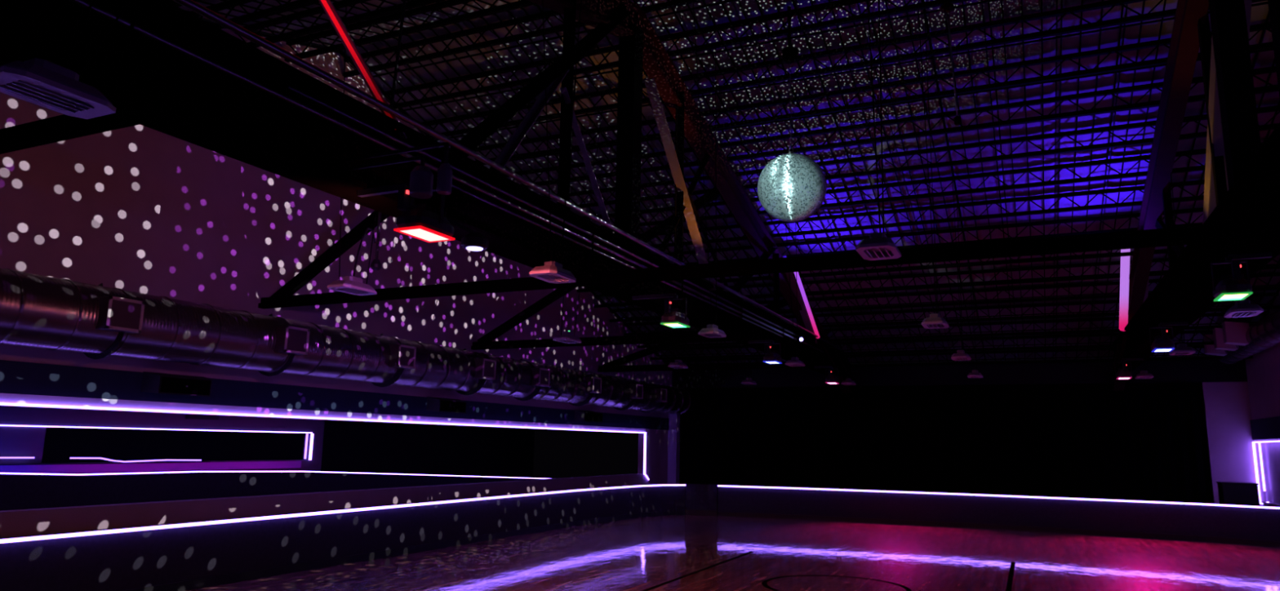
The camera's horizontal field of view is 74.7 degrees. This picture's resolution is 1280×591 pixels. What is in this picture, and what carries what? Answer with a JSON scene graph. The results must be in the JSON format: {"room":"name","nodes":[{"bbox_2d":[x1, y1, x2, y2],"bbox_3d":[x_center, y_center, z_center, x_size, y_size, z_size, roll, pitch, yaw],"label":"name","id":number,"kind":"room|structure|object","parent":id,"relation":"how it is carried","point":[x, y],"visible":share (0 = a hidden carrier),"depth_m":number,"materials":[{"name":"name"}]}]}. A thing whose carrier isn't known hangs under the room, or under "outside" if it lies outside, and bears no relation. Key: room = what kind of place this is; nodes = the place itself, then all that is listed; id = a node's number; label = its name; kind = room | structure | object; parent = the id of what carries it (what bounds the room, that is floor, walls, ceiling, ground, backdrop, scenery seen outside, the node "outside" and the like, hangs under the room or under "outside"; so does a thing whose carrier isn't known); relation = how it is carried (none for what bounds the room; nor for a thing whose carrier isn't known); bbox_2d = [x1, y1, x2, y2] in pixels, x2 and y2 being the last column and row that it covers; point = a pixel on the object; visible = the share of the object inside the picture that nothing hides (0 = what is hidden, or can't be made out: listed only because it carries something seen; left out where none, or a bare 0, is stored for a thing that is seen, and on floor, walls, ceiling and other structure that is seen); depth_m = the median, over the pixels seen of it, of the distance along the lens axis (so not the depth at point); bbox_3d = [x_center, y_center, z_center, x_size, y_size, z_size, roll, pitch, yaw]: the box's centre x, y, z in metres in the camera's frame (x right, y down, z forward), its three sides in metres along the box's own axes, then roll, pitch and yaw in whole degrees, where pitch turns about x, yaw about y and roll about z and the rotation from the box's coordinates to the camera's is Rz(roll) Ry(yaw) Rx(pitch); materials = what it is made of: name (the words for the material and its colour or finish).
{"room":"roller skating rink","nodes":[
{"label":"roller skating rink","id":0,"kind":"room"},
{"bbox_2d":[0,406,324,475],"bbox_3d":[-10.579,1.860,9.329,0.240,2.600,18.450,-4,-11,24],"label":"wall","id":1,"kind":"structure","parent":0,"point":[22,429],"depth_m":13.86,"materials":[{"name":"paint"}]},
{"bbox_2d":[0,461,210,465],"bbox_3d":[-8.689,2.614,13.035,0.120,0.018,4.500,-4,-11,24],"label":"trim","id":2,"kind":"structure","parent":1,"relation":"attached to","point":[183,461],"depth_m":13.21,"materials":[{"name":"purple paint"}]},
{"bbox_2d":[0,457,34,458],"bbox_3d":[-9.262,2.288,11.824,0.030,0.030,1.350,-4,-11,24],"label":"light strip","id":3,"kind":"object","parent":2,"relation":"on","point":[0,457],"visible":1,"depth_m":12.21,"materials":[{"name":"grey plastic"}]},
{"bbox_2d":[70,457,201,462],"bbox_3d":[-8.285,2.721,13.907,0.030,0.085,2.270,-4,-11,24],"label":"light strip","id":4,"kind":"object","parent":2,"relation":"on","point":[70,457],"visible":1,"depth_m":13.77,"materials":[{"name":"grey"}]},
{"bbox_2d":[0,461,301,475],"bbox_3d":[-8.738,2.694,13.043,0.015,0.132,8.900,-4,-11,24],"label":"trim","id":5,"kind":"structure","parent":1,"relation":"attached to","point":[107,468],"depth_m":13.96,"materials":[{"name":"purple paint"}]},
{"bbox_2d":[185,414,218,420],"bbox_3d":[-7.828,2.149,15.013,0.100,0.140,0.600,-4,-11,24],"label":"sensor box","id":6,"kind":"object","parent":1,"relation":"attached to","point":[187,416],"visible":0.64,"depth_m":14.94,"materials":[{"name":"black plastic"}]},
{"bbox_2d":[41,420,534,479],"bbox_3d":[-10.338,2.994,16.030,0.200,2.700,31.000,-4,-11,24],"label":"window","id":7,"kind":"structure","parent":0,"point":[348,446],"depth_m":21.76,"materials":[{"name":"black glass"}]},
{"bbox_2d":[0,28,671,537],"bbox_3d":[-5.473,-0.132,14.333,0.200,8.440,31.000,-4,-11,24],"label":"wall","id":8,"kind":"structure","parent":0,"point":[140,208],"depth_m":12.82,"materials":[{"name":"paint"}]},
{"bbox_2d":[141,371,212,396],"bbox_3d":[-6.346,1.231,11.580,0.280,0.290,0.920,-4,-11,24],"label":"wall speaker","id":9,"kind":"object","parent":8,"relation":"attached to","point":[152,382],"visible":1,"depth_m":11.39,"materials":[{"name":"black plastic"}]},
{"bbox_2d":[160,377,210,395],"bbox_3d":[-6.233,1.248,11.524,0.020,0.200,0.736,-4,-11,24],"label":"grille","id":10,"kind":"object","parent":9,"relation":"attached to","point":[169,385],"depth_m":11.51,"materials":[{"name":"black"}]},
{"bbox_2d":[0,393,648,479],"bbox_3d":[-5.773,2.517,12.937,0.130,1.553,29.128,-4,-11,24],"label":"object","id":11,"kind":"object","parent":8,"relation":"attached to","point":[12,400],"depth_m":12.86,"materials":[{"name":"grey paint"}]},
{"bbox_2d":[0,360,669,430],"bbox_3d":[-5.402,1.722,13.958,0.030,0.380,31.000,-4,-11,24],"label":"trim","id":12,"kind":"structure","parent":8,"relation":"attached to","point":[16,377],"depth_m":13.08,"materials":[{"name":"blue paint"}]},
{"bbox_2d":[0,268,696,414],"bbox_3d":[-4.881,0.952,13.717,1.058,0.950,30.550,-4,-11,24],"label":"ventilation duct","id":13,"kind":"object","parent":8,"relation":"attached to","point":[99,322],"visible":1,"depth_m":12.01,"materials":[{"name":"metal"}]},
{"bbox_2d":[327,197,381,295],"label":"light","id":14,"kind":"object","parent":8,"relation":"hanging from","point":[353,285],"depth_m":9.15,"materials":[{"name":"grey metal"}]},
{"bbox_2d":[426,396,466,413],"bbox_3d":[-3.861,2.212,16.896,0.280,0.290,1.000,-4,-11,24],"label":"wall speaker","id":15,"kind":"object","parent":8,"relation":"attached to","point":[433,404],"visible":1,"depth_m":16.64,"materials":[{"name":"black plastic"}]},
{"bbox_2d":[440,400,466,412],"bbox_3d":[-3.748,2.230,16.840,0.020,0.200,0.800,-4,-11,24],"label":"grille","id":16,"kind":"object","parent":15,"relation":"attached to","point":[445,406],"depth_m":16.82,"materials":[{"name":"black"}]},
{"bbox_2d":[552,286,581,343],"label":"light","id":17,"kind":"object","parent":8,"relation":"hanging from","point":[567,337],"depth_m":13.24,"materials":[{"name":"grey metal"}]},
{"bbox_2d":[573,409,602,422],"bbox_3d":[-1.334,3.210,22.302,0.280,0.290,1.200,-4,-11,24],"label":"wall speaker","id":18,"kind":"object","parent":8,"relation":"attached to","point":[582,415],"visible":1,"depth_m":21.97,"materials":[{"name":"black plastic"}]},
{"bbox_2d":[585,413,602,421],"bbox_3d":[-1.221,3.227,22.246,0.020,0.200,0.960,-4,-11,24],"label":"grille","id":19,"kind":"object","parent":18,"relation":"attached to","point":[588,416],"depth_m":22.22,"materials":[{"name":"black"}]},
{"bbox_2d":[667,413,679,484],"bbox_3d":[1.112,4.863,27.490,0.300,3.400,0.300,-4,-11,24],"label":"column","id":20,"kind":"structure","parent":8,"relation":"attached to","point":[673,432],"depth_m":27.35,"materials":[{"name":"blue paint"}]},
{"bbox_2d":[445,217,488,251],"bbox_3d":[-1.620,-0.589,7.558,0.577,0.382,0.240,-4,-11,24],"label":"light","id":21,"kind":"object","parent":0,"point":[475,241],"depth_m":7.40,"materials":[{"name":"grey metal"}]},
{"bbox_2d":[164,0,1279,371],"bbox_3d":[1.878,-2.684,11.369,16.300,4.623,31.005,-4,-11,24],"label":"ceiling","id":22,"kind":"structure","parent":0,"point":[1058,101],"depth_m":15.02,"materials":[{"name":"black paint"}]},
{"bbox_2d":[0,0,131,119],"bbox_3d":[-2.588,-2.294,4.658,0.306,2.915,1.455,-4,-11,24],"label":"light","id":23,"kind":"object","parent":22,"relation":"hanging from","point":[45,83],"visible":1,"depth_m":3.98,"materials":[{"name":"grey metal"}]},
{"bbox_2d":[0,0,853,393],"bbox_3d":[-0.048,-1.917,12.115,0.475,4.751,30.938,-4,-11,24],"label":"roof truss","id":24,"kind":"object","parent":22,"relation":"attached to","point":[163,68],"visible":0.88,"depth_m":8.08,"materials":[{"name":"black metal"}]},
{"bbox_2d":[0,114,139,154],"bbox_3d":[-5.715,-1.097,6.678,5.790,0.165,0.100,-4,-11,24],"label":"strut","id":25,"kind":"object","parent":24,"relation":"attached to","point":[62,127],"visible":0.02,"depth_m":5.93,"materials":[{"name":"black metal"}]},
{"bbox_2d":[335,155,433,199],"bbox_3d":[-1.988,-0.875,6.451,0.945,0.312,0.170,-4,-11,24],"label":"spotlight","id":26,"kind":"object","parent":24,"relation":"attached to","point":[421,177],"visible":0.98,"depth_m":6.25,"materials":[{"name":"black metal"}]},
{"bbox_2d":[338,142,453,195],"bbox_3d":[-1.901,-0.924,6.454,1.105,0.392,0.110,-4,-11,24],"label":"can","id":27,"kind":"object","parent":24,"relation":"attached to","point":[444,180],"visible":1,"depth_m":6.26,"materials":[{"name":"black metal"}]},
{"bbox_2d":[357,182,454,242],"bbox_3d":[-1.932,-0.675,6.654,0.855,0.441,0.535,-4,-11,24],"label":"light","id":28,"kind":"object","parent":24,"relation":"hanging from","point":[422,222],"visible":0.88,"depth_m":6.46,"materials":[{"name":"grey metal"}]},
{"bbox_2d":[270,43,598,308],"bbox_3d":[-3.198,-1.680,12.291,5.687,3.486,0.100,-4,-11,24],"label":"brace","id":29,"kind":"object","parent":24,"relation":"attached to","point":[354,235],"visible":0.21,"depth_m":12.76,"materials":[{"name":"metal"}]},
{"bbox_2d":[477,186,720,342],"bbox_3d":[-0.888,-0.545,17.202,5.678,3.041,0.100,-4,-11,24],"label":"brace","id":30,"kind":"object","parent":24,"relation":"attached to","point":[710,196],"visible":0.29,"depth_m":17.48,"materials":[{"name":"metal"}]},
{"bbox_2d":[471,333,730,350],"bbox_3d":[-0.965,0.918,16.823,5.790,0.165,0.100,-4,-11,24],"label":"strut","id":31,"kind":"object","parent":24,"relation":"attached to","point":[682,337],"visible":0.89,"depth_m":16.68,"materials":[{"name":"black metal"}]},
{"bbox_2d":[631,293,689,328],"bbox_3d":[0.246,0.198,11.384,0.795,0.441,0.535,-4,-11,24],"label":"light","id":32,"kind":"object","parent":24,"relation":"hanging from","point":[672,317],"visible":1,"depth_m":11.20,"materials":[{"name":"grey metal"}]},
{"bbox_2d":[602,298,789,365],"bbox_3d":[1.552,1.014,22.343,5.649,1.853,0.100,-4,-11,24],"label":"brace","id":33,"kind":"object","parent":24,"relation":"attached to","point":[783,303],"visible":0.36,"depth_m":22.80,"materials":[{"name":"metal"}]},
{"bbox_2d":[747,339,782,364],"bbox_3d":[2.382,1.075,16.144,0.635,0.441,0.535,-4,-11,24],"label":"light","id":34,"kind":"object","parent":24,"relation":"hanging from","point":[770,357],"visible":1,"depth_m":15.98,"materials":[{"name":"grey metal"}]},
{"bbox_2d":[257,220,1279,308],"bbox_3d":[1.306,-0.331,9.792,15.880,0.165,0.100,-4,-11,24],"label":"ceiling beam","id":35,"kind":"structure","parent":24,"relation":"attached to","point":[1242,231],"depth_m":9.36,"materials":[{"name":"black metal"}]},
{"bbox_2d":[794,337,805,342],"bbox_3d":[3.724,1.028,19.577,0.235,0.126,0.179,-4,-11,24],"label":"spot lamp","id":36,"kind":"object","parent":24,"relation":"attached to","point":[801,339],"visible":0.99,"depth_m":19.49,"materials":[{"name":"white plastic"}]},
{"bbox_2d":[814,365,839,384],"bbox_3d":[4.690,1.994,21.130,0.595,0.441,0.535,-4,-11,24],"label":"light","id":37,"kind":"object","parent":24,"relation":"hanging from","point":[830,379],"visible":1,"depth_m":20.97,"materials":[{"name":"grey metal"}]},
{"bbox_2d":[528,0,582,283],"bbox_3d":[-0.852,-2.139,8.446,0.306,3.986,0.986,-4,-11,24],"label":"light","id":38,"kind":"object","parent":22,"relation":"hanging from","point":[553,272],"visible":1,"depth_m":8.19,"materials":[{"name":"grey metal"}]},
{"bbox_2d":[594,110,602,173],"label":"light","id":39,"kind":"object","parent":22,"relation":"hanging from","point":[602,110],"depth_m":14.68,"materials":[{"name":"black metal"}]},
{"bbox_2d":[665,198,688,368],"bbox_3d":[0.718,-0.236,17.545,0.306,3.450,1.035,-4,-11,24],"label":"light","id":40,"kind":"object","parent":22,"relation":"hanging from","point":[677,364],"visible":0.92,"depth_m":17.37,"materials":[{"name":"grey metal"}]},
{"bbox_2d":[693,1,709,263],"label":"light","id":41,"kind":"object","parent":22,"relation":"hanging from","point":[693,2],"depth_m":12.22,"materials":[{"name":"black metal"}]},
{"bbox_2d":[697,277,726,337],"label":"light","id":42,"kind":"object","parent":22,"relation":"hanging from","point":[712,331],"depth_m":12.20,"materials":[{"name":"grey metal"}]},
{"bbox_2d":[715,47,715,141],"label":"light","id":43,"kind":"object","parent":22,"relation":"hanging from","point":[715,47],"depth_m":12.93,"materials":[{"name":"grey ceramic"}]},
{"bbox_2d":[715,181,716,262],"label":"light","id":44,"kind":"object","parent":22,"relation":"hanging from","point":[716,181],"depth_m":12.60,"materials":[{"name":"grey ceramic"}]},
{"bbox_2d":[741,344,756,384],"bbox_3d":[2.747,1.229,21.796,0.306,2.110,1.060,-4,-11,24],"label":"light","id":45,"kind":"object","parent":22,"relation":"hanging from","point":[748,380],"visible":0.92,"depth_m":21.69,"materials":[{"name":"grey metal"}]},
{"bbox_2d":[757,5,826,222],"bbox_3d":[2.138,-2.618,11.907,0.950,3.213,0.951,8,-12,-33],"label":"ball","id":46,"kind":"object","parent":22,"relation":"hanging from","point":[792,187],"visible":1,"depth_m":11.39,"materials":[{"name":"mirror glass"},{"name":"dark steel"}]},
{"bbox_2d":[785,353,804,366],"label":"light","id":47,"kind":"object","parent":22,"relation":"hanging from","point":[795,361],"depth_m":16.43,"materials":[{"name":"grey metal"}]},
{"bbox_2d":[840,315,856,385],"bbox_3d":[5.362,1.377,21.596,0.306,1.842,0.986,-4,-11,24],"label":"light","id":48,"kind":"object","parent":22,"relation":"hanging from","point":[848,381],"visible":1,"depth_m":21.31,"materials":[{"name":"grey metal"}]},
{"bbox_2d":[855,0,901,260],"bbox_3d":[1.964,-2.315,7.162,0.306,3.986,0.986,-4,-11,24],"label":"light","id":49,"kind":"object","parent":22,"relation":"hanging from","point":[878,246],"visible":1,"depth_m":6.88,"materials":[{"name":"grey metal"}]},
{"bbox_2d":[921,262,949,328],"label":"light","id":50,"kind":"object","parent":22,"relation":"hanging from","point":[935,321],"depth_m":10.84,"materials":[{"name":"grey metal"}]},
{"bbox_2d":[951,168,971,360],"bbox_3d":[5.750,-0.555,15.224,0.306,3.450,0.986,-4,-11,24],"label":"light","id":51,"kind":"object","parent":22,"relation":"hanging from","point":[960,355],"visible":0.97,"depth_m":14.93,"materials":[{"name":"grey metal"}]},
{"bbox_2d":[967,350,982,377],"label":"light","id":52,"kind":"object","parent":22,"relation":"hanging from","point":[975,374],"depth_m":18.48,"materials":[{"name":"grey metal"}]},
{"bbox_2d":[1135,303,1153,378],"bbox_3d":[10.799,0.720,18.085,0.306,2.110,0.986,-4,-11,24],"label":"light","id":53,"kind":"object","parent":22,"relation":"hanging from","point":[1144,374],"visible":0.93,"depth_m":17.89,"materials":[{"name":"grey metal"}]},
{"bbox_2d":[1168,325,1195,355],"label":"light","id":54,"kind":"object","parent":22,"relation":"hanging from","point":[1182,348],"depth_m":13.36,"materials":[{"name":"grey metal"}]},
{"bbox_2d":[1109,0,1279,391],"bbox_3d":[6.479,-2.324,9.140,0.635,4.751,30.938,-4,-11,24],"label":"roof truss","id":55,"kind":"object","parent":22,"relation":"attached to","point":[1242,184],"visible":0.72,"depth_m":10.57,"materials":[{"name":"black metal"}]},
{"bbox_2d":[1114,357,1143,379],"bbox_3d":[10.583,1.569,18.118,0.555,0.441,0.535,-4,-11,24],"label":"light","id":56,"kind":"object","parent":55,"relation":"hanging from","point":[1123,373],"visible":1,"depth_m":18.06,"materials":[{"name":"grey metal"}]},
{"bbox_2d":[1149,321,1187,351],"bbox_3d":[8.221,0.628,13.017,0.515,0.441,0.535,-4,-11,24],"label":"light","id":57,"kind":"object","parent":55,"relation":"hanging from","point":[1162,343],"visible":1,"depth_m":12.96,"materials":[{"name":"grey metal"}]},
{"bbox_2d":[1210,252,1272,301],"bbox_3d":[6.104,-0.208,8.486,0.515,0.441,0.535,-4,-11,24],"label":"light","id":58,"kind":"object","parent":55,"relation":"hanging from","point":[1233,286],"visible":1,"depth_m":8.44,"materials":[{"name":"grey metal"}]},
{"bbox_2d":[1203,309,1279,364],"bbox_3d":[11.971,0.331,15.384,0.912,0.652,13.600,-4,-11,24],"label":"ventilation duct","id":59,"kind":"object","parent":22,"relation":"hanging from","point":[1234,342],"visible":0.99,"depth_m":18.40,"materials":[{"name":"metal"}]},
{"bbox_2d":[1203,334,1226,355],"bbox_3d":[14.131,1.220,20.590,0.424,0.520,0.420,-4,-11,24],"label":"vent hood","id":60,"kind":"object","parent":59,"relation":"attached to","point":[1210,349],"depth_m":20.50,"materials":[{"name":"silver metal"}]},
{"bbox_2d":[1212,328,1237,351],"bbox_3d":[13.630,1.022,19.517,0.424,0.520,0.420,-4,-11,24],"label":"vent hood","id":61,"kind":"object","parent":59,"relation":"attached to","point":[1218,336],"depth_m":19.44,"materials":[{"name":"silver metal"}]},
{"bbox_2d":[1222,321,1248,346],"bbox_3d":[13.171,0.841,18.534,0.424,0.520,0.420,-4,-11,24],"label":"vent hood","id":62,"kind":"object","parent":59,"relation":"attached to","point":[1233,333],"depth_m":18.40,"materials":[{"name":"silver metal"}]},
{"bbox_2d":[1223,275,1263,317],"bbox_3d":[6.789,-2.192,9.688,0.306,4.791,1.170,-4,-11,24],"label":"light","id":63,"kind":"object","parent":22,"relation":"hanging from","point":[1241,308],"visible":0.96,"depth_m":9.48,"materials":[{"name":"grey metal"}]},
{"bbox_2d":[186,498,1279,590],"bbox_3d":[-0.175,3.809,11.410,22.800,0.152,31.500,-4,-11,24],"label":"floor","id":64,"kind":"structure","parent":0,"point":[673,553],"depth_m":12.49,"materials":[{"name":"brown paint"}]},
{"bbox_2d":[0,471,546,511],"bbox_3d":[-6.355,3.738,15.435,1.179,1.169,14.490,-5,-12,30],"label":"wall","id":65,"kind":"structure","parent":64,"relation":"on","point":[17,492],"depth_m":13.46,"materials":[{"name":"paint"}]},
{"bbox_2d":[0,484,685,590],"bbox_3d":[-4.782,3.015,9.904,0.909,0.730,24.595,-4,-11,26],"label":"barrier","id":66,"kind":"object","parent":64,"relation":"on","point":[198,554],"visible":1,"depth_m":10.61,"materials":[{"name":"paint"}]},
{"bbox_2d":[684,484,716,515],"bbox_3d":[1.487,4.980,20.450,0.781,0.740,0.090,0,-10,6],"label":"gate","id":67,"kind":"object","parent":64,"relation":"on","point":[700,500],"visible":1,"depth_m":20.42,"materials":[{"name":"carpet"}]},
{"bbox_2d":[680,382,1213,503],"bbox_3d":[7.949,4.396,24.504,14.550,3.485,0.084,-4,-11,24],"label":"stage curtain","id":68,"kind":"object","parent":64,"relation":"on","point":[1140,442],"visible":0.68,"depth_m":23.99,"materials":[{"name":"black fabric"}]},
{"bbox_2d":[717,484,1279,546],"bbox_3d":[7.430,4.663,18.017,12.058,0.730,0.926,-4,-11,27],"label":"barrier","id":69,"kind":"object","parent":64,"relation":"on","point":[1249,525],"visible":1,"depth_m":18.03,"materials":[{"name":"paint"}]},
{"bbox_2d":[1216,481,1259,506],"bbox_3d":[14.254,4.974,19.951,0.730,1.030,0.640,-4,-11,24],"label":"equipment box","id":70,"kind":"object","parent":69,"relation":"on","point":[1229,492],"visible":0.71,"depth_m":19.75,"materials":[{"name":"black plastic"}]},
{"bbox_2d":[679,382,1160,498],"bbox_3d":[8.363,4.115,24.665,16.300,4.150,0.180,-4,-11,24],"label":"wall","id":71,"kind":"structure","parent":0,"point":[1153,383],"depth_m":27.52,"materials":[{"name":"black paint"}]},
{"bbox_2d":[671,359,1247,388],"bbox_3d":[8.327,2.365,24.826,15.900,0.610,0.140,-4,-11,24],"label":"trim","id":72,"kind":"structure","parent":71,"relation":"attached to","point":[1210,370],"depth_m":24.11,"materials":[{"name":"black paint"}]},
{"bbox_2d":[1201,382,1260,506],"bbox_3d":[15.076,3.977,21.385,0.970,3.520,0.120,-4,-11,24],"label":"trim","id":73,"kind":"structure","parent":71,"relation":"attached to","point":[1227,410],"depth_m":21.42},
{"bbox_2d":[1244,291,1279,506],"bbox_3d":[9.131,-1.043,7.676,0.250,8.440,31.000,-4,-11,24],"label":"wall","id":74,"kind":"structure","parent":0,"point":[1263,371],"depth_m":20.14,"materials":[{"name":"grey"}]},
{"bbox_2d":[1249,416,1279,439],"bbox_3d":[9.015,0.848,7.381,0.030,0.490,31.000,-4,-11,24],"label":"trim","id":75,"kind":"structure","parent":74,"relation":"attached to","point":[1265,428],"depth_m":19.89,"materials":[{"name":"blue paint"}]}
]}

